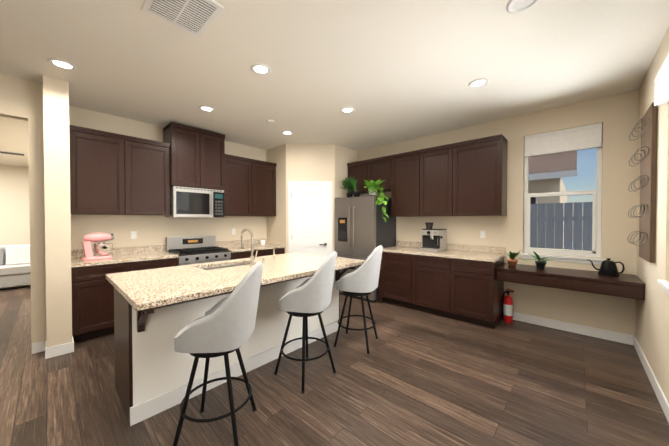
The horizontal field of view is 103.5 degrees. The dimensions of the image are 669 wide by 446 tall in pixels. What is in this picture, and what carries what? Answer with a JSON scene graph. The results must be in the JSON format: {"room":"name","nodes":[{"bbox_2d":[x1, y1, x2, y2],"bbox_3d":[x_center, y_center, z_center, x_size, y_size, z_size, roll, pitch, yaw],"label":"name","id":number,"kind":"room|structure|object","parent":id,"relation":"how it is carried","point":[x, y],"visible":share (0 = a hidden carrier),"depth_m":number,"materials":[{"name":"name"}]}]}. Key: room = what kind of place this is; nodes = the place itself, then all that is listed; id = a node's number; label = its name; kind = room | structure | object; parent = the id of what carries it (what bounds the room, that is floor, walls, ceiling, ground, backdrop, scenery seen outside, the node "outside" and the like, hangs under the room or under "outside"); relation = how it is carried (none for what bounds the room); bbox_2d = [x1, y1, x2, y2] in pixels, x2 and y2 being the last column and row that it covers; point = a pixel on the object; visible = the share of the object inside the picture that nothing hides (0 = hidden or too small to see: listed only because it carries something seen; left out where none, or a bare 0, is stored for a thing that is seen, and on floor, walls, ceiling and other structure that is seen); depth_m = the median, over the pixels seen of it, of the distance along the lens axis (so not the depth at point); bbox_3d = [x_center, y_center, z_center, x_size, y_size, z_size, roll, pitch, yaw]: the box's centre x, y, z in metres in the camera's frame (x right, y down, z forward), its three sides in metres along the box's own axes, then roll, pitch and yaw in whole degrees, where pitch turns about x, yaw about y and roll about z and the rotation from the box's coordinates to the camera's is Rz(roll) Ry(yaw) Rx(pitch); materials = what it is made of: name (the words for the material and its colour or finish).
{"room":"kitchen","nodes":[
{"label":"kitchen","id":0,"kind":"room"},
{"bbox_2d":[0,164,29,244],"bbox_3d":[-9.605,-0.107,6.122,0.150,2.880,4.335,1,1,43],"label":"wall","id":1,"kind":"structure","parent":0,"point":[14,209],"depth_m":7.09,"materials":[{"name":"beige paint"}]},
{"bbox_2d":[0,73,46,342],"bbox_3d":[-4.583,-0.042,1.368,0.120,2.880,4.150,1,1,43],"label":"wall","id":2,"kind":"structure","parent":0,"point":[21,99],"depth_m":2.80,"materials":[{"name":"beige paint"}]},
{"bbox_2d":[43,75,71,347],"bbox_3d":[-5.511,-0.094,5.171,7.160,2.880,0.185,1,1,43],"label":"wall","id":3,"kind":"structure","parent":0,"point":[57,208],"depth_m":2.74,"materials":[{"name":"beige paint"}]},
{"bbox_2d":[39,340,47,358],"bbox_3d":[-3.047,1.324,2.765,0.273,0.110,0.040,1,1,43],"label":"baseboard","id":4,"kind":"structure","parent":3,"relation":"attached to","point":[43,344],"depth_m":2.83,"materials":[{"name":"white wood"}]},
{"bbox_2d":[69,106,266,250],"bbox_3d":[-1.954,-0.093,5.054,0.150,2.880,4.465,1,1,43],"label":"wall","id":5,"kind":"structure","parent":0,"point":[154,229],"depth_m":3.98,"materials":[{"name":"beige paint"}]},
{"bbox_2d":[69,125,132,214],"bbox_3d":[-3.080,-0.646,3.453,0.350,1.052,0.594,1,1,43],"label":"upper cabinet","id":6,"kind":"object","parent":5,"relation":"attached to","point":[114,174],"depth_m":3.33,"materials":[{"name":"black wood"}]},
{"bbox_2d":[131,231,136,238],"bbox_3d":[-2.944,0.164,3.865,0.008,0.114,0.070,1,1,43],"label":"electrical outlet","id":7,"kind":"object","parent":5,"relation":"attached to","point":[133,234],"visible":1,"depth_m":3.87,"materials":[{"name":"white plastic"}]},
{"bbox_2d":[129,137,171,214],"bbox_3d":[-2.761,-0.651,3.798,0.350,1.052,0.593,1,1,43],"label":"upper cabinet","id":8,"kind":"object","parent":5,"relation":"attached to","point":[151,188],"depth_m":3.73,"materials":[{"name":"black wood"}]},
{"bbox_2d":[71,239,266,257],"bbox_3d":[-2.409,0.378,4.438,0.020,0.105,2.931,1,1,43],"label":"backsplash","id":9,"kind":"structure","parent":5,"relation":"attached to","point":[256,242],"depth_m":3.91,"materials":[{"name":"beige stone"}]},
{"bbox_2d":[163,122,204,188],"bbox_3d":[-2.381,-1.027,4.161,0.410,0.922,0.463,1,1,43],"label":"upper cabinet","id":10,"kind":"object","parent":5,"relation":"attached to","point":[186,143],"depth_m":4.01,"materials":[{"name":"black wood"}]},
{"bbox_2d":[165,186,223,217],"bbox_3d":[-2.244,-0.332,4.274,0.467,0.455,0.754,1,1,43],"label":"microwave","id":11,"kind":"object","parent":10,"relation":"attached to","point":[191,202],"visible":1,"depth_m":4.10,"materials":[{"name":"silver metal"}]},
{"bbox_2d":[205,130,224,189],"bbox_3d":[-2.152,-1.030,4.410,0.410,0.922,0.462,1,1,43],"label":"upper cabinet","id":12,"kind":"object","parent":5,"relation":"attached to","point":[214,142],"depth_m":4.32,"materials":[{"name":"black wood"}]},
{"bbox_2d":[224,154,256,215],"bbox_3d":[-1.816,-0.665,4.824,0.350,1.052,0.595,1,1,43],"label":"upper cabinet","id":13,"kind":"object","parent":5,"relation":"attached to","point":[240,192],"depth_m":4.72,"materials":[{"name":"black wood"}]},
{"bbox_2d":[257,160,276,216],"bbox_3d":[-1.496,-0.670,5.171,0.350,1.052,0.595,1,1,43],"label":"upper cabinet","id":14,"kind":"object","parent":5,"relation":"attached to","point":[266,171],"depth_m":5.12,"materials":[{"name":"black wood"}]},
{"bbox_2d":[266,144,357,253],"bbox_3d":[-0.466,-0.100,5.576,1.330,2.880,1.380,1,1,43],"label":"wall","id":15,"kind":"structure","parent":0,"point":[311,162],"depth_m":5.09,"materials":[{"name":"beige paint"}]},
{"bbox_2d":[288,181,331,255],"bbox_3d":[-0.463,0.265,5.077,0.606,2.165,0.606,1,1,43],"label":"pantry door","id":16,"kind":"structure","parent":15,"relation":"in","point":[310,217],"depth_m":5.07,"materials":[{"name":"white wood"}]},
{"bbox_2d":[0,285,668,445],"bbox_3d":[-3.812,1.416,3.737,11.930,0.100,8.950,1,1,43],"label":"floor","id":17,"kind":"structure","parent":0,"point":[416,378],"depth_m":2.15,"materials":[{"name":"brown wood"}]},
{"bbox_2d":[0,244,30,287],"bbox_3d":[-7.538,0.916,4.934,0.920,0.867,2.810,1,1,43],"label":"sofa","id":18,"kind":"object","parent":17,"relation":"on","point":[14,265],"visible":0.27,"depth_m":5.50,"materials":[{"name":"fabric"}]},
{"bbox_2d":[71,262,136,342],"bbox_3d":[-2.975,0.928,3.383,0.628,0.886,0.601,1,1,43],"label":"base cabinet","id":19,"kind":"object","parent":17,"relation":"on","point":[92,294],"depth_m":3.10,"materials":[{"name":"black wood"}]},
{"bbox_2d":[71,250,176,265],"bbox_3d":[-2.809,0.463,3.550,0.638,0.040,1.081,1,1,43],"label":"countertop","id":20,"kind":"structure","parent":19,"relation":"on","point":[156,253],"depth_m":3.42,"materials":[{"name":"beige stone"}]},
{"bbox_2d":[81,233,113,260],"bbox_3d":[-2.982,0.279,3.320,0.205,0.333,0.308,1,1,43],"label":"stand mixer","id":21,"kind":"object","parent":20,"relation":"on","point":[103,249],"visible":1,"depth_m":3.28,"materials":[{"name":"pink metal"}]},
{"bbox_2d":[137,258,177,270],"bbox_3d":[-2.651,0.923,3.735,0.628,0.886,0.605,1,1,43],"label":"base cabinet","id":22,"kind":"object","parent":17,"relation":"on","point":[146,263],"depth_m":3.54,"materials":[{"name":"black wood"}]},
{"bbox_2d":[166,235,230,265],"bbox_3d":[-2.147,0.784,4.200,0.685,1.150,0.754,1,1,43],"label":"range","id":23,"kind":"object","parent":17,"relation":"on","point":[188,250],"visible":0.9,"depth_m":4.17,"materials":[{"name":"silver metal"}]},
{"bbox_2d":[173,261,262,445],"bbox_3d":[-0.774,0.825,1.758,0.585,1.135,0.585,1,1,43],"label":"stool","id":24,"kind":"object","parent":17,"relation":"on","point":[225,327],"visible":1,"depth_m":1.59,"materials":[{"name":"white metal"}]},
{"bbox_2d":[111,264,361,425],"bbox_3d":[-0.779,0.937,2.717,0.965,0.884,2.210,1,1,43],"label":"kitchen island","id":25,"kind":"object","parent":17,"relation":"on","point":[156,310],"depth_m":2.06,"materials":[{"name":"white paint"}]},
{"bbox_2d":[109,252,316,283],"bbox_3d":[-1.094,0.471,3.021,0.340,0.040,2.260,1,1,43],"label":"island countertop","id":26,"kind":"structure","parent":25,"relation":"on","point":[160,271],"depth_m":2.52,"materials":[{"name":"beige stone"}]},
{"bbox_2d":[240,228,257,264],"bbox_3d":[-0.949,0.252,2.924,0.258,0.398,0.082,1,1,43],"label":"faucet","id":27,"kind":"object","parent":26,"relation":"on","point":[252,258],"visible":1,"depth_m":2.89,"materials":[{"name":"silver metal"}]},
{"bbox_2d":[270,247,275,261],"bbox_3d":[-0.726,0.364,3.128,0.069,0.168,0.046,1,1,43],"label":"soap dispenser","id":28,"kind":"object","parent":26,"relation":"on","point":[273,248],"visible":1,"depth_m":3.11,"materials":[{"name":"silver metal"}]},
{"bbox_2d":[113,256,364,311],"bbox_3d":[-0.679,0.476,2.638,0.790,0.040,2.260,1,1,43],"label":"island countertop","id":29,"kind":"structure","parent":25,"relation":"on","point":[154,291],"depth_m":2.14,"materials":[{"name":"beige stone"}]},
{"bbox_2d":[229,250,264,259],"bbox_3d":[-1.722,0.909,4.743,0.628,0.886,0.607,1,1,43],"label":"base cabinet","id":30,"kind":"object","parent":17,"relation":"on","point":[235,254],"depth_m":4.48,"materials":[{"name":"black wood"}]},
{"bbox_2d":[216,242,272,249],"bbox_3d":[-1.556,0.444,4.909,0.638,0.040,1.085,1,1,43],"label":"countertop","id":31,"kind":"structure","parent":30,"relation":"on","point":[266,246],"depth_m":4.74,"materials":[{"name":"beige stone"}]},
{"bbox_2d":[265,246,284,255],"bbox_3d":[-1.397,0.904,5.096,0.628,0.886,0.603,1,1,43],"label":"base cabinet","id":32,"kind":"object","parent":17,"relation":"on","point":[278,249],"depth_m":4.97,"materials":[{"name":"black wood"}]},
{"bbox_2d":[274,251,336,393],"bbox_3d":[-0.242,0.816,2.418,0.551,1.135,0.540,1,1,43],"label":"stool","id":33,"kind":"object","parent":17,"relation":"on","point":[308,297],"visible":1,"depth_m":2.23,"materials":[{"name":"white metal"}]},
{"bbox_2d":[334,245,382,353],"bbox_3d":[0.271,0.808,3.032,0.562,1.135,0.525,1,1,43],"label":"stool","id":34,"kind":"object","parent":17,"relation":"on","point":[362,280],"visible":1,"depth_m":2.84,"materials":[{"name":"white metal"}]},
{"bbox_2d":[334,195,395,302],"bbox_3d":[0.565,0.427,5.013,0.906,1.842,0.813,1,1,43],"label":"fridge","id":35,"kind":"object","parent":17,"relation":"on","point":[363,229],"visible":0.5,"depth_m":4.71,"materials":[{"name":"grey metal"}]},
{"bbox_2d":[339,177,359,197],"bbox_3d":[0.276,-0.684,4.883,0.327,0.404,0.367,1,1,43],"label":"potted plant","id":36,"kind":"object","parent":35,"relation":"on","point":[349,184],"visible":1,"depth_m":4.87,"materials":[{"name":"green plant"}]},
{"bbox_2d":[364,179,388,221],"bbox_3d":[0.704,-0.400,4.491,0.469,0.774,0.371,1,1,43],"label":"pothos plant","id":37,"kind":"object","parent":35,"relation":"on","point":[371,186],"visible":1,"depth_m":4.49,"materials":[{"name":"green plant"}]},
{"bbox_2d":[379,250,410,308],"bbox_3d":[1.217,0.912,4.527,0.677,0.885,0.658,1,1,43],"label":"base cabinet","id":38,"kind":"object","parent":17,"relation":"on","point":[395,269],"depth_m":4.30,"materials":[{"name":"black wood"}]},
{"bbox_2d":[411,254,442,315],"bbox_3d":[1.656,0.918,4.122,0.642,0.885,0.658,1,1,43],"label":"base cabinet","id":39,"kind":"object","parent":17,"relation":"on","point":[426,269],"depth_m":3.94,"materials":[{"name":"black wood"}]},
{"bbox_2d":[443,258,503,328],"bbox_3d":[2.019,0.922,3.788,0.592,0.885,0.658,1,1,43],"label":"base cabinet","id":40,"kind":"object","parent":17,"relation":"on","point":[459,282],"depth_m":3.55,"materials":[{"name":"black wood"}]},
{"bbox_2d":[383,246,504,261],"bbox_3d":[1.605,0.455,4.156,1.740,0.040,0.668,1,1,43],"label":"countertop","id":41,"kind":"structure","parent":40,"relation":"on","point":[398,249],"depth_m":3.97,"materials":[{"name":"beige stone"}]},
{"bbox_2d":[419,222,446,251],"bbox_3d":[1.590,0.206,4.262,0.340,0.452,0.442,1,1,43],"label":"espresso machine","id":42,"kind":"object","parent":41,"relation":"on","point":[434,240],"visible":1,"depth_m":4.22,"materials":[{"name":"silver metal"}]},
{"bbox_2d":[502,288,513,322],"bbox_3d":[2.418,1.134,3.668,0.139,0.464,0.113,1,1,43],"label":"fire extinguisher","id":43,"kind":"object","parent":17,"relation":"on","point":[507,303],"visible":1,"depth_m":3.63,"materials":[{"name":"red metal"}]},
{"bbox_2d":[0,0,668,166],"bbox_3d":[-3.812,-1.574,3.696,11.930,0.120,8.950,1,1,43],"label":"ceiling","id":44,"kind":"structure","parent":0,"point":[392,71],"depth_m":2.43,"materials":[{"name":"beige paint"}]},
{"bbox_2d":[0,151,25,155],"bbox_3d":[-7.038,-1.535,5.752,0.300,0.014,0.400,1,1,43],"label":"ceiling vent","id":45,"kind":"object","parent":44,"relation":"in","point":[13,153],"visible":1,"depth_m":5.74,"materials":[{"name":"white"}]},
{"bbox_2d":[48,58,76,70],"bbox_3d":[-2.552,-1.492,2.475,0.194,0.010,0.194,1,1,43],"label":"recessed light","id":46,"kind":"object","parent":44,"relation":"in","point":[61,64],"visible":1,"depth_m":2.47,"materials":[{"name":"white"}]},
{"bbox_2d":[141,0,223,37],"bbox_3d":[-1.046,-1.479,1.814,0.430,0.018,0.380,1,1,43],"label":"ceiling vent","id":47,"kind":"object","parent":44,"relation":"in","point":[197,18],"visible":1,"depth_m":1.84,"materials":[{"name":"white metal"}]},
{"bbox_2d":[199,105,214,111],"bbox_3d":[-1.672,-1.505,3.459,0.194,0.010,0.194,1,1,43],"label":"recessed light","id":48,"kind":"object","parent":44,"relation":"in","point":[206,108],"visible":0.98,"depth_m":3.45,"materials":[{"name":"white"}]},
{"bbox_2d":[251,63,270,74],"bbox_3d":[-0.712,-1.493,2.553,0.194,0.010,0.194,1,1,43],"label":"recessed light","id":49,"kind":"object","parent":44,"relation":"in","point":[260,69],"visible":1,"depth_m":2.54,"materials":[{"name":"white"}]},
{"bbox_2d":[266,119,274,123],"bbox_3d":[-0.947,-1.502,3.892,0.124,0.030,0.124,1,1,43],"label":"smoke detector","id":50,"kind":"object","parent":44,"relation":"attached to","point":[269,121],"visible":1,"depth_m":3.86,"materials":[{"name":"white plastic"}]},
{"bbox_2d":[281,131,292,134],"bbox_3d":[-0.791,-1.518,4.415,0.194,0.010,0.194,1,1,43],"label":"recessed light","id":51,"kind":"object","parent":44,"relation":"in","point":[287,132],"visible":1,"depth_m":4.39,"materials":[{"name":"white"}]},
{"bbox_2d":[340,107,354,112],"bbox_3d":[0.173,-1.506,3.498,0.194,0.010,0.194,1,1,43],"label":"recessed light","id":52,"kind":"object","parent":44,"relation":"in","point":[347,110],"visible":0.98,"depth_m":3.50,"materials":[{"name":"white"}]},
{"bbox_2d":[469,78,488,87],"bbox_3d":[1.539,-1.496,2.811,0.194,0.010,0.194,1,1,43],"label":"recessed light","id":53,"kind":"object","parent":44,"relation":"in","point":[478,83],"visible":1,"depth_m":2.80,"materials":[{"name":"white"}]},
{"bbox_2d":[507,0,539,13],"bbox_3d":[1.266,-1.482,1.763,0.194,0.010,0.194,1,1,43],"label":"recessed light","id":54,"kind":"object","parent":44,"relation":"in","point":[516,6],"visible":1,"depth_m":1.79,"materials":[{"name":"white"}]},
{"bbox_2d":[358,89,638,335],"bbox_3d":[1.504,-0.089,4.800,5.580,2.880,0.150,1,1,43],"label":"wall","id":55,"kind":"structure","parent":0,"point":[616,116],"depth_m":3.38,"materials":[{"name":"beige paint"}]},
{"bbox_2d":[347,162,362,193],"bbox_3d":[0.592,-0.917,5.287,0.562,0.602,0.350,1,1,43],"label":"upper cabinet","id":56,"kind":"object","parent":55,"relation":"attached to","point":[355,169],"depth_m":5.19,"materials":[{"name":"black wood"}]},
{"bbox_2d":[363,155,390,193],"bbox_3d":[0.914,-0.913,4.991,0.562,0.602,0.350,1,1,43],"label":"upper cabinet","id":57,"kind":"object","parent":55,"relation":"attached to","point":[375,169],"depth_m":4.86,"materials":[{"name":"black wood"}]},
{"bbox_2d":[387,151,414,216],"bbox_3d":[1.315,-0.668,4.624,0.654,1.082,0.350,1,1,43],"label":"upper cabinet","id":58,"kind":"object","parent":55,"relation":"attached to","point":[402,190],"depth_m":4.53,"materials":[{"name":"black wood"}]},
{"bbox_2d":[415,145,446,216],"bbox_3d":[1.701,-0.663,4.268,0.644,1.082,0.350,1,1,43],"label":"upper cabinet","id":59,"kind":"object","parent":55,"relation":"attached to","point":[430,163],"depth_m":4.19,"materials":[{"name":"black wood"}]},
{"bbox_2d":[397,242,504,253],"bbox_3d":[1.824,0.379,4.394,1.740,0.105,0.020,1,1,43],"label":"backsplash","id":60,"kind":"structure","parent":55,"relation":"attached to","point":[482,249],"depth_m":4.09,"materials":[{"name":"beige stone"}]},
{"bbox_2d":[447,134,506,215],"bbox_3d":[2.105,-0.658,3.896,0.702,1.082,0.350,1,1,43],"label":"upper cabinet","id":61,"kind":"object","parent":55,"relation":"attached to","point":[476,168],"depth_m":3.74,"materials":[{"name":"black wood"}]},
{"bbox_2d":[480,231,484,237],"bbox_3d":[2.252,0.162,4.006,0.070,0.114,0.008,1,1,43],"label":"electrical outlet","id":62,"kind":"object","parent":55,"relation":"attached to","point":[482,234],"visible":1,"depth_m":4.00,"materials":[{"name":"white plastic"}]},
{"bbox_2d":[520,123,604,264],"bbox_3d":[2.937,-0.363,3.437,0.830,1.695,0.162,1,1,43],"label":"window","id":63,"kind":"structure","parent":55,"relation":"in","point":[588,137],"depth_m":3.38,"materials":[{"name":"white"}]},
{"bbox_2d":[495,263,644,299],"bbox_3d":[2.736,0.656,3.187,1.264,0.165,0.563,1,1,43],"label":"desk","id":64,"kind":"object","parent":55,"relation":"attached to","point":[623,285],"visible":0.98,"depth_m":2.94,"materials":[{"name":"brown wood"}]},
{"bbox_2d":[502,250,527,265],"bbox_3d":[2.389,0.454,3.498,0.311,0.227,0.227,1,1,43],"label":"potted plant","id":65,"kind":"object","parent":64,"relation":"on","point":[512,261],"visible":1,"depth_m":3.50,"materials":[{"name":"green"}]},
{"bbox_2d":[526,251,554,268],"bbox_3d":[2.567,0.454,3.289,0.331,0.233,0.259,1,1,43],"label":"potted plant","id":66,"kind":"object","parent":64,"relation":"on","point":[540,264],"visible":1,"depth_m":3.31,"materials":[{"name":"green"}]},
{"bbox_2d":[589,258,624,276],"bbox_3d":[3.055,0.480,2.977,0.304,0.190,0.170,1,1,43],"label":"kettle","id":67,"kind":"object","parent":64,"relation":"on","point":[608,266],"visible":1,"depth_m":2.91,"materials":[{"name":"black metal"}]},
{"bbox_2d":[513,312,632,344],"bbox_3d":[2.926,1.315,3.396,1.200,0.110,0.016,1,1,43],"label":"baseboard","id":68,"kind":"structure","parent":55,"relation":"attached to","point":[580,329],"depth_m":3.30,"materials":[{"name":"white wood"}]},
{"bbox_2d":[635,26,668,402],"bbox_3d":[0.468,-0.019,-0.330,0.150,2.880,8.800,1,1,43],"label":"wall","id":69,"kind":"structure","parent":0,"point":[652,325],"depth_m":2.18,"materials":[{"name":"beige paint"}]},
{"bbox_2d":[627,102,657,262],"bbox_3d":[2.875,-0.352,2.479,0.119,1.370,0.540,1,1,43],"label":"wine rack","id":70,"kind":"object","parent":69,"relation":"attached to","point":[647,188],"visible":1,"depth_m":2.35,"materials":[{"name":"brown wood"}]},
{"bbox_2d":[633,336,668,422],"bbox_3d":[0.459,1.365,-0.201,0.013,0.110,8.650,1,1,43],"label":"baseboard","id":71,"kind":"structure","parent":69,"relation":"attached to","point":[657,389],"depth_m":2.20,"materials":[{"name":"white wood"}]},
{"bbox_2d":[654,53,668,105],"bbox_3d":[1.974,-1.026,1.450,0.062,0.245,1.560,1,1,43],"label":"valance","id":72,"kind":"object","parent":69,"relation":"attached to","point":[661,89],"visible":1,"depth_m":1.88,"materials":[{"name":"fabric"}]},
{"bbox_2d":[657,279,668,294],"bbox_3d":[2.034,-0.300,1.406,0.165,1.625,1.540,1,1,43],"label":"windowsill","id":73,"kind":"structure","parent":69,"relation":"in","point":[664,284],"depth_m":1.91,"materials":[{"name":"white"}]},
{"label":"outside","id":74,"kind":"structure","parent":0,"visible":0},
{"bbox_3d":[3.201,1.515,6.353,32.000,0.130,38.000,1,1,43],"label":"ground","id":75,"kind":"structure","parent":74,"visible":0},
{"bbox_2d":[528,151,576,248],"bbox_3d":[6.367,-2.460,17.171,13.920,7.520,9.720,1,1,43],"label":"house","id":76,"kind":"structure","parent":75,"relation":"on","point":[538,168],"depth_m":10.09,"materials":[{"name":"beige paint"}]},
{"bbox_2d":[530,202,592,250],"bbox_3d":[-2.381,0.583,0.305,22.030,1.900,17.560,1,1,43],"label":"fence","id":77,"kind":"object","parent":75,"relation":"on","point":[573,213],"depth_m":5.55,"materials":[{"name":"grey wood"}]}
]}

